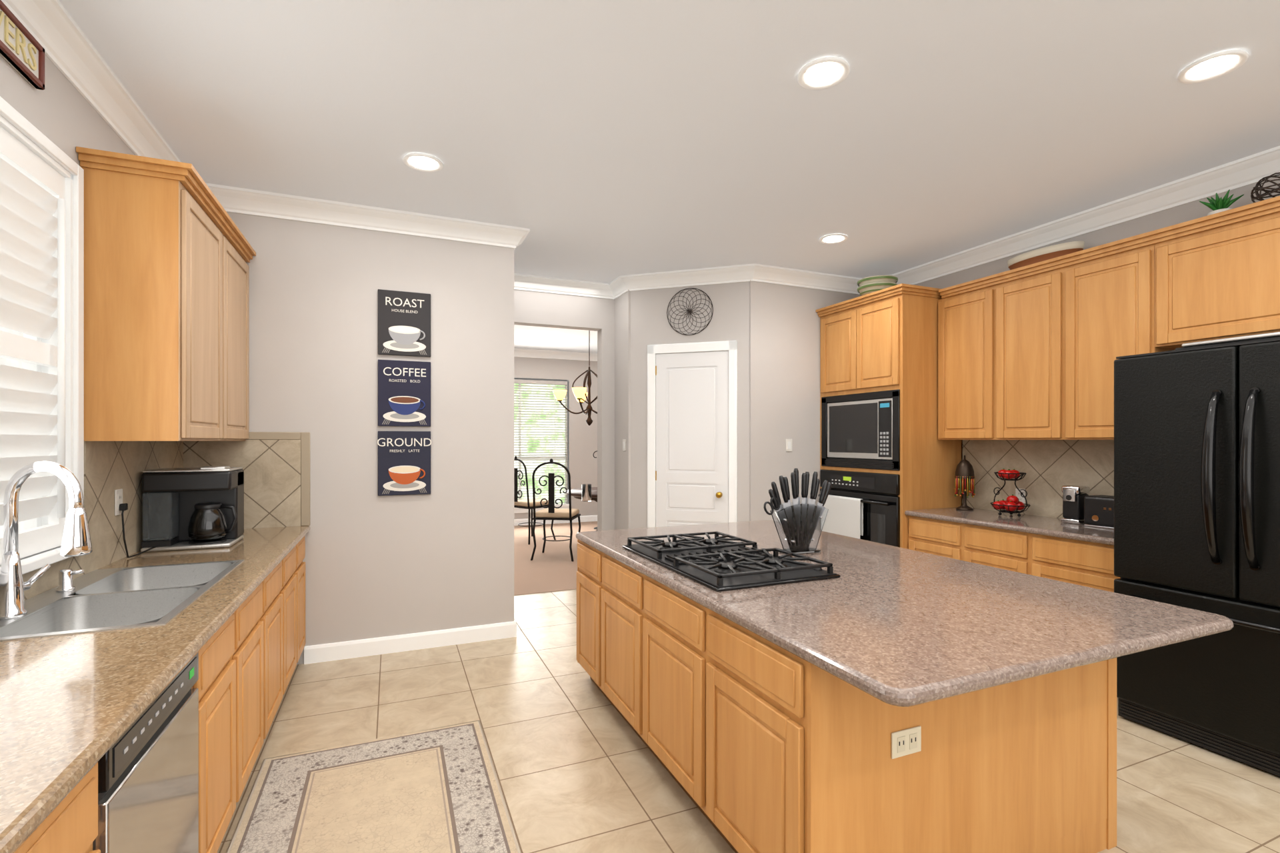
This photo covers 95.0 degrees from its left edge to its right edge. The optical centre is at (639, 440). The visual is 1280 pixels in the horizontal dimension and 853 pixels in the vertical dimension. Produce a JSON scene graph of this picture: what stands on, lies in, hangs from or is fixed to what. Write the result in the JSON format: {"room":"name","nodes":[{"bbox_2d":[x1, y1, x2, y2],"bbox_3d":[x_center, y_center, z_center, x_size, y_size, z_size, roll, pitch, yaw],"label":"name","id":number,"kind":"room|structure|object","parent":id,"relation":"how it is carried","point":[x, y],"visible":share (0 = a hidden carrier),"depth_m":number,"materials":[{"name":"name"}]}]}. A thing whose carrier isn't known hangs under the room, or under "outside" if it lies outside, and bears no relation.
{"room":"kitchen","nodes":[
{"label":"kitchen","id":0,"kind":"room"},
{"bbox_2d":[0,54,135,566],"bbox_3d":[-1.766,-0.050,0.915,0.140,3.060,8.540,0,0,-23],"label":"wall","id":1,"kind":"structure","parent":0,"point":[59,111],"depth_m":2.30,"materials":[{"name":"paint"}]},
{"bbox_2d":[0,0,44,89],"bbox_3d":[-1.968,-1.359,1.616,0.028,0.153,1.150,0,0,-23],"label":"kitchen sign","id":2,"kind":"object","parent":1,"relation":"attached to","point":[22,51],"visible":1,"depth_m":2.02,"materials":[{"name":"brown wood"}]},
{"bbox_2d":[0,96,83,574],"bbox_3d":[-2.062,-0.338,1.680,0.190,1.585,1.600,0,0,-23],"label":"kitchen window","id":3,"kind":"structure","parent":1,"relation":"in","point":[42,281],"depth_m":2.21,"materials":[{"name":"white"}]},
{"bbox_2d":[1,0,180,161],"bbox_3d":[-1.420,-1.516,0.404,0.098,0.128,7.050,0,0,-23],"label":"crown molding","id":4,"kind":"structure","parent":1,"relation":"attached to","point":[59,36],"depth_m":2.41,"materials":[{"name":"white"}]},
{"bbox_2d":[114,488,122,515],"bbox_3d":[-2.453,0.290,2.763,0.008,0.120,0.074,0,0,-23],"label":"electrical outlet","id":5,"kind":"object","parent":1,"relation":"attached to","point":[118,497],"visible":0.85,"depth_m":2.75,"materials":[{"name":"white plastic"}]},
{"bbox_2d":[76,149,231,445],"bbox_3d":[-2.312,-0.594,2.851,0.356,1.192,0.714,0,0,-23],"label":"upper cabinet","id":6,"kind":"object","parent":1,"relation":"attached to","point":[158,249],"depth_m":2.55,"materials":[{"name":"brown wood"}]},
{"bbox_2d":[232,226,253,442],"bbox_3d":[-2.532,-0.594,3.372,0.356,1.192,0.711,0,0,-23],"label":"upper cabinet","id":7,"kind":"object","parent":1,"relation":"attached to","point":[241,254],"depth_m":3.54,"materials":[{"name":"brown wood"}]},
{"bbox_2d":[226,212,517,664],"bbox_3d":[-1.917,-0.050,4.097,2.040,3.060,0.140,0,0,-23],"label":"wall","id":8,"kind":"structure","parent":0,"point":[440,556],"depth_m":4.07,"materials":[{"name":"paint"}]},
{"bbox_2d":[206,183,529,250],"bbox_3d":[-1.774,-1.516,4.028,2.028,0.128,0.098,0,0,-23],"label":"crown molding","id":9,"kind":"structure","parent":8,"relation":"attached to","point":[237,200],"depth_m":3.98,"materials":[{"name":"white"}]},
{"bbox_2d":[378,359,430,426],"bbox_3d":[-1.649,-0.329,4.114,0.339,0.459,0.028,0,0,-23],"label":"picture","id":10,"kind":"object","parent":8,"relation":"attached to","point":[404,392],"depth_m":4.11,"materials":[{"name":"blue"}]},
{"bbox_2d":[378,289,430,357],"bbox_3d":[-1.649,-0.820,4.114,0.339,0.448,0.028,0,0,-23],"label":"picture","id":11,"kind":"object","parent":8,"relation":"attached to","point":[404,318],"depth_m":4.11,"materials":[{"name":"grey paper"}]},
{"bbox_2d":[377,431,431,495],"bbox_3d":[-1.649,0.158,4.114,0.353,0.447,0.028,0,0,-23],"label":"picture","id":12,"kind":"object","parent":8,"relation":"attached to","point":[404,457],"depth_m":4.11,"materials":[{"name":"grey paper"}]},
{"bbox_2d":[304,620,516,664],"bbox_3d":[-1.578,1.423,4.156,1.401,0.115,0.016,0,0,-23],"label":"baseboard","id":13,"kind":"structure","parent":8,"relation":"attached to","point":[335,651],"depth_m":4.12,"materials":[{"name":"white wood"}]},
{"bbox_2d":[514,521,597,595],"bbox_3d":[-1.403,1.508,8.071,6.380,0.064,4.720,0,0,-23],"label":"floor","id":14,"kind":"structure","parent":0,"point":[553,567],"depth_m":7.28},
{"bbox_2d":[514,456,555,544],"bbox_3d":[-1.629,0.852,8.670,0.543,1.263,0.557,0,0,39],"label":"dining chair","id":15,"kind":"object","parent":14,"relation":"on","point":[527,503],"visible":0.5,"depth_m":8.46,"materials":[{"name":"black metal"}]},
{"bbox_2d":[530,458,580,561],"bbox_3d":[-1.051,0.852,7.426,0.543,1.263,0.557,0,0,7],"label":"dining chair","id":16,"kind":"object","parent":14,"relation":"on","point":[552,513],"visible":1,"depth_m":7.19,"materials":[{"name":"black metal"}]},
{"bbox_2d":[565,487,597,531],"bbox_3d":[-0.388,1.088,8.109,1.280,0.796,1.280,0,0,-23],"label":"dining table","id":17,"kind":"object","parent":14,"relation":"on","point":[576,493],"visible":0.17,"depth_m":7.80,"materials":[{"name":"brown wood"}]},
{"bbox_2d":[582,484,591,501],"bbox_3d":[-0.607,0.594,6.673,0.110,0.190,0.110,0,0,-23],"label":"candle holder","id":18,"kind":"object","parent":17,"relation":"on","point":[586,493],"visible":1,"depth_m":6.63,"materials":[{"name":"silver metal"}]},
{"bbox_2d":[592,450,597,529],"bbox_3d":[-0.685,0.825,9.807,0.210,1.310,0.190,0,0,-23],"label":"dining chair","id":19,"kind":"object","parent":14,"relation":"on","point":[595,528],"visible":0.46,"depth_m":9.77,"materials":[{"name":"black metal"}]},
{"bbox_2d":[610,289,645,529],"bbox_3d":[-0.136,-0.050,5.881,0.170,3.060,0.380,0,0,-23],"label":"wall","id":20,"kind":"structure","parent":0,"point":[627,311],"depth_m":5.69,"materials":[{"name":"paint"}]},
{"bbox_2d":[606,274,633,298],"bbox_3d":[-0.207,-1.516,5.784,0.098,0.128,0.305,0,0,-23],"label":"crown molding","id":21,"kind":"structure","parent":20,"relation":"attached to","point":[621,285],"depth_m":5.76,"materials":[{"name":"white"}]},
{"bbox_2d":[622,439,625,451],"bbox_3d":[-0.157,0.046,5.774,0.009,0.116,0.072,0,0,-23],"label":"light switch","id":22,"kind":"object","parent":20,"relation":"attached to","point":[624,445],"visible":1,"depth_m":5.76,"materials":[{"name":"white plastic"}]},
{"bbox_2d":[58,0,1279,353],"bbox_3d":[0.224,-1.620,4.220,6.380,0.080,13.080,0,0,-23],"label":"ceiling","id":23,"kind":"structure","parent":0,"point":[605,141],"depth_m":2.82,"materials":[{"name":"white paint"}]},
{"bbox_2d":[402,152,443,171],"bbox_3d":[-1.226,-1.571,3.319,0.215,0.013,0.215,0,0,22],"label":"recessed light","id":24,"kind":"object","parent":23,"relation":"in","point":[421,162],"depth_m":3.31,"materials":[{"name":"white"}]},
{"bbox_2d":[552,330,597,425],"bbox_3d":[-0.686,-0.887,7.837,0.932,1.383,0.894,0,0,-23],"label":"chandelier","id":25,"kind":"object","parent":23,"relation":"hanging from","point":[580,394],"visible":0.73,"depth_m":7.77,"materials":[{"name":"brown metal"}]},
{"bbox_2d":[797,56,849,89],"bbox_3d":[0.786,-1.571,2.514,0.215,0.013,0.215,0,0,22],"label":"recessed light","id":26,"kind":"object","parent":23,"relation":"in","point":[823,73],"depth_m":2.51,"materials":[{"name":"white"}]},
{"bbox_2d":[818,234,847,243],"bbox_3d":[1.507,-1.571,4.574,0.215,0.013,0.215,0,0,22],"label":"recessed light","id":27,"kind":"object","parent":23,"relation":"in","point":[832,239],"depth_m":4.57,"materials":[{"name":"white"}]},
{"bbox_2d":[1177,50,1248,83],"bbox_3d":[2.408,-1.571,2.469,0.215,0.013,0.215,0,0,22],"label":"recessed light","id":28,"kind":"object","parent":23,"relation":"in","point":[1215,65],"depth_m":2.46,"materials":[{"name":"white"}]},
{"bbox_2d":[517,288,823,531],"bbox_3d":[-0.458,-0.050,6.027,6.230,3.060,0.140,0,0,-23],"label":"wall","id":29,"kind":"structure","parent":0,"point":[779,343],"depth_m":5.56,"materials":[{"name":"paint"}]},
{"bbox_2d":[514,378,569,513],"bbox_3d":[-2.088,0.084,10.240,1.788,2.346,0.190,0,0,-23],"label":"dining window","id":30,"kind":"structure","parent":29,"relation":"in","point":[555,458],"depth_m":10.37,"materials":[{"name":"white plastic"}]},
{"bbox_2d":[514,515,597,525],"bbox_3d":[-1.988,1.423,10.225,5.500,0.115,0.016,0,0,-23],"label":"baseboard","id":31,"kind":"structure","parent":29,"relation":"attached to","point":[590,518],"depth_m":10.43,"materials":[{"name":"white wood"}]},
{"bbox_2d":[514,348,597,361],"bbox_3d":[-1.972,-1.516,10.187,5.500,0.128,0.098,0,0,-23],"label":"crown molding","id":32,"kind":"structure","parent":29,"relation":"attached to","point":[519,353],"depth_m":10.38,"materials":[{"name":"white"}]},
{"bbox_2d":[514,273,615,299],"bbox_3d":[-1.766,-1.516,5.345,3.310,0.128,0.098,0,0,-23],"label":"crown molding","id":33,"kind":"structure","parent":29,"relation":"attached to","point":[523,282],"depth_m":5.76,"materials":[{"name":"white wood"}]},
{"bbox_2d":[666,288,713,335],"bbox_3d":[0.466,-1.210,5.503,0.445,0.440,0.019,0,0,18],"label":"art","id":34,"kind":"object","parent":29,"relation":"attached to","point":[689,311],"visible":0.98,"depth_m":5.50,"materials":[{"name":"grey metal"}]},
{"bbox_2d":[647,340,737,527],"bbox_3d":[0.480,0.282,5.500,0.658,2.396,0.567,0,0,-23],"label":"pantry door","id":35,"kind":"structure","parent":29,"relation":"in","point":[692,438],"depth_m":5.50,"materials":[{"name":"white wood"}]},
{"bbox_2d":[786,439,791,451],"bbox_3d":[1.395,0.044,5.490,0.072,0.116,0.009,0,0,-23],"label":"light switch","id":36,"kind":"object","parent":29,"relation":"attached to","point":[789,445],"visible":1,"depth_m":5.49,"materials":[{"name":"white plastic"}]},
{"bbox_2d":[216,589,1279,852],"bbox_3d":[0.950,1.510,1.965,5.960,0.060,8.360,0,0,-23],"label":"floor","id":37,"kind":"structure","parent":0,"point":[578,767],"depth_m":2.79,"materials":[{"name":"beige tile"}]},
{"bbox_2d":[13,637,207,852],"bbox_3d":[-1.491,1.042,1.318,0.674,0.875,0.646,0,0,-23],"label":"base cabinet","id":38,"kind":"object","parent":37,"relation":"on","point":[147,793],"depth_m":1.38,"materials":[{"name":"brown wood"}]},
{"bbox_2d":[0,525,306,852],"bbox_3d":[-1.743,0.585,1.921,0.680,0.040,3.998,0,0,-23],"label":"countertop","id":39,"kind":"structure","parent":38,"relation":"on","point":[63,697],"depth_m":1.42,"materials":[{"name":"beige stone"}]},
{"bbox_2d":[0,460,92,620],"bbox_3d":[-1.960,0.313,2.023,0.271,0.496,0.519,0,0,-23],"label":"faucet","id":40,"kind":"object","parent":39,"relation":"on","point":[76,541],"depth_m":1.85,"materials":[{"name":"silver metal"}]},
{"bbox_2d":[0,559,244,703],"bbox_3d":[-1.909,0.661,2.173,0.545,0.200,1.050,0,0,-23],"label":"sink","id":41,"kind":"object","parent":39,"relation":"in","point":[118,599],"depth_m":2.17,"materials":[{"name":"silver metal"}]},
{"bbox_2d":[0,581,207,639],"bbox_3d":[-1.776,0.661,1.954,0.411,0.200,0.484,0,0,-23],"label":"sink basin","id":42,"kind":"object","parent":41,"relation":"attached to","point":[129,606],"depth_m":2.13,"materials":[{"name":"silver metal"}]},
{"bbox_2d":[64,557,239,629],"bbox_3d":[-1.974,0.661,2.422,0.411,0.200,0.483,0,0,-23],"label":"sink basin","id":43,"kind":"object","parent":41,"relation":"attached to","point":[187,571],"depth_m":2.61,"materials":[{"name":"silver metal"}]},
{"bbox_2d":[119,466,243,557],"bbox_3d":[-2.357,0.351,3.072,0.408,0.425,0.525,0,0,-23],"label":"coffee maker","id":44,"kind":"object","parent":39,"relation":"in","point":[191,509],"visible":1,"depth_m":3.07,"materials":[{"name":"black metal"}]},
{"bbox_2d":[226,720,521,852],"bbox_3d":[-0.725,1.475,1.561,0.971,0.011,2.925,0,0,-23],"label":"rug","id":45,"kind":"object","parent":37,"relation":"on","point":[437,791],"visible":1,"depth_m":2.40,"materials":[{"name":"beige fabric"}]},
{"bbox_2d":[576,539,1116,852],"bbox_3d":[0.669,1.042,2.879,1.396,0.875,2.202,0,0,-23],"label":"kitchen island","id":46,"kind":"object","parent":37,"relation":"on","point":[760,689],"depth_m":1.93,"materials":[{"name":"brown wood"}]},
{"bbox_2d":[576,520,1233,715],"bbox_3d":[0.751,0.585,2.747,1.456,0.040,2.524,0,0,-23],"label":"island countertop","id":47,"kind":"structure","parent":46,"relation":"on","point":[904,630],"depth_m":1.87,"materials":[{"name":"brown stone"}]},
{"bbox_2d":[621,528,842,592],"bbox_3d":[0.365,0.536,2.750,0.585,0.057,0.980,0,0,-23],"label":"cooktop","id":48,"kind":"object","parent":47,"relation":"in","point":[717,559],"depth_m":2.59,"materials":[{"name":"black metal"}]},
{"bbox_2d":[763,468,831,554],"bbox_3d":[0.797,0.352,2.964,0.435,0.424,0.100,0,0,-23],"label":"knife block","id":49,"kind":"object","parent":47,"relation":"on","point":[799,525],"visible":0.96,"depth_m":2.94,"materials":[{"name":"clear plastic"}]},
{"bbox_2d":[891,725,921,759],"bbox_3d":[0.790,0.895,1.739,0.116,0.076,0.008,0,0,-23],"label":"outlet","id":50,"kind":"object","parent":46,"relation":"attached to","point":[906,740],"depth_m":1.74,"materials":[{"name":"beige plastic"}]},
{"bbox_2d":[816,283,962,549],"bbox_3d":[2.206,0.115,5.276,0.781,2.730,1.032,0,0,-23],"label":"tall cabinet","id":51,"kind":"object","parent":37,"relation":"on","point":[888,459],"visible":0.77,"depth_m":4.92,"materials":[{"name":"brown wood"}]},
{"bbox_2d":[857,275,897,295],"bbox_3d":[2.135,-1.346,5.278,0.344,0.190,0.344,0,0,-23],"label":"bowls","id":52,"kind":"object","parent":51,"relation":"on","point":[869,285],"visible":0.65,"depth_m":5.15,"materials":[{"name":"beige ceramic"}]},
{"bbox_2d":[1114,332,1279,776],"bbox_3d":[3.083,0.502,2.823,1.023,1.956,0.994,0,0,-23],"label":"fridge","id":53,"kind":"object","parent":37,"relation":"on","point":[1197,475],"visible":0.88,"depth_m":2.76,"materials":[{"name":"black metal"}]},
{"bbox_2d":[904,508,1113,545],"bbox_3d":[2.766,0.585,4.121,0.649,0.040,1.617,0,0,-23],"label":"countertop","id":54,"kind":"structure","parent":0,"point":[1047,526],"depth_m":4.06,"materials":[{"name":"brown stone"}]},
{"bbox_2d":[954,455,975,510],"bbox_3d":[2.647,0.342,4.783,0.152,0.445,0.149,0,0,-23],"label":"utensil holder","id":55,"kind":"object","parent":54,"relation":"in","point":[965,480],"visible":1,"depth_m":4.74,"materials":[{"name":"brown metal"}]},
{"bbox_2d":[990,468,1030,516],"bbox_3d":[2.776,0.389,4.401,0.258,0.350,0.259,0,0,-23],"label":"fruit basket","id":56,"kind":"object","parent":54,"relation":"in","point":[1011,505],"visible":1,"depth_m":4.36,"materials":[{"name":"red food"}]},
{"bbox_2d":[1060,485,1089,524],"bbox_3d":[2.977,0.436,4.014,0.140,0.255,0.120,0,0,-23],"label":"can opener","id":57,"kind":"object","parent":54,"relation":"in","point":[1073,496],"visible":0.98,"depth_m":3.97,"materials":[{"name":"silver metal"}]},
{"bbox_2d":[1084,495,1113,529],"bbox_3d":[3.059,0.463,3.797,0.187,0.202,0.300,0,0,-23],"label":"toaster","id":58,"kind":"object","parent":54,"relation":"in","point":[1099,511],"visible":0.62,"depth_m":3.79,"materials":[{"name":"black plastic"}]},
{"bbox_2d":[1015,488,1025,503],"bbox_3d":[2.932,0.432,4.524,0.008,0.120,0.074,0,0,-23],"label":"electrical outlet","id":59,"kind":"object","parent":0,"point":[1019,497],"visible":0.73,"depth_m":4.52,"materials":[{"name":"white plastic"}]},
{"bbox_2d":[913,176,1279,288],"bbox_3d":[3.817,-0.050,2.656,0.140,3.060,7.400,0,0,-23],"label":"wall","id":60,"kind":"structure","parent":0,"point":[1194,210],"depth_m":3.87,"materials":[{"name":"paint"}]},
{"bbox_2d":[938,278,981,441],"bbox_3d":[2.717,-0.611,4.662,0.317,1.210,0.581,0,0,-23],"label":"upper cabinet","id":61,"kind":"object","parent":60,"relation":"attached to","point":[959,308],"depth_m":4.66,"materials":[{"name":"brown wood"}]},
{"bbox_2d":[982,262,1048,441],"bbox_3d":[2.897,-0.611,4.238,0.317,1.210,0.637,0,0,-23],"label":"upper cabinet","id":62,"kind":"object","parent":60,"relation":"attached to","point":[1027,355],"depth_m":4.25,"materials":[{"name":"brown wood"}]},
{"bbox_2d":[890,146,1279,284],"bbox_3d":[3.708,-1.516,2.609,0.098,0.128,7.120,0,0,-23],"label":"crown molding","id":63,"kind":"structure","parent":60,"relation":"attached to","point":[1249,170],"depth_m":3.91,"materials":[{"name":"white"}]},
{"bbox_2d":[1048,233,1168,441],"bbox_3d":[3.076,-0.611,3.813,0.317,1.210,0.582,0,0,-23],"label":"upper cabinet","id":64,"kind":"object","parent":60,"relation":"attached to","point":[1102,300],"depth_m":3.77,"materials":[{"name":"brown wood"}]},
{"bbox_2d":[1007,241,1084,269],"bbox_3d":[2.923,-1.308,4.245,0.236,0.144,0.524,0,0,-23],"label":"serving tray","id":65,"kind":"object","parent":64,"relation":"on","point":[1041,255],"visible":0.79,"depth_m":4.14,"materials":[{"name":"beige ceramic"}]},
{"bbox_2d":[1155,198,1279,350],"bbox_3d":[3.338,-0.885,3.195,0.317,0.660,0.760,0,0,-23],"label":"upper cabinet","id":66,"kind":"object","parent":60,"relation":"attached to","point":[1218,277],"depth_m":3.20,"materials":[{"name":"brown wood"}]},
{"bbox_2d":[1199,189,1243,215],"bbox_3d":[3.274,-1.314,3.297,0.153,0.156,0.151,0,0,-23],"label":"plant","id":67,"kind":"object","parent":66,"relation":"on","point":[1217,205],"visible":0.67,"depth_m":3.28,"materials":[{"name":"green plant"}]},
{"bbox_2d":[1250,172,1279,203],"bbox_3d":[3.357,-1.323,3.103,0.178,0.174,0.178,0,0,-23],"label":"ball","id":68,"kind":"object","parent":66,"relation":"on","point":[1257,189],"visible":0.85,"depth_m":3.11,"materials":[{"name":"brown wicker"}]},
{"label":"outside","id":69,"kind":"structure","parent":0,"visible":0},
{"bbox_2d":[0,326,23,535],"bbox_3d":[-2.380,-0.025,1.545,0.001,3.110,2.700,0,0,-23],"label":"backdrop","id":70,"kind":"structure","parent":69,"point":[10,363],"depth_m":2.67,"materials":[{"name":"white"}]},
{"bbox_2d":[514,384,564,502],"bbox_3d":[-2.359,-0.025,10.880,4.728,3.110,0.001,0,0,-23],"label":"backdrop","id":71,"kind":"structure","parent":69,"point":[539,461],"depth_m":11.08,"materials":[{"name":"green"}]}
]}

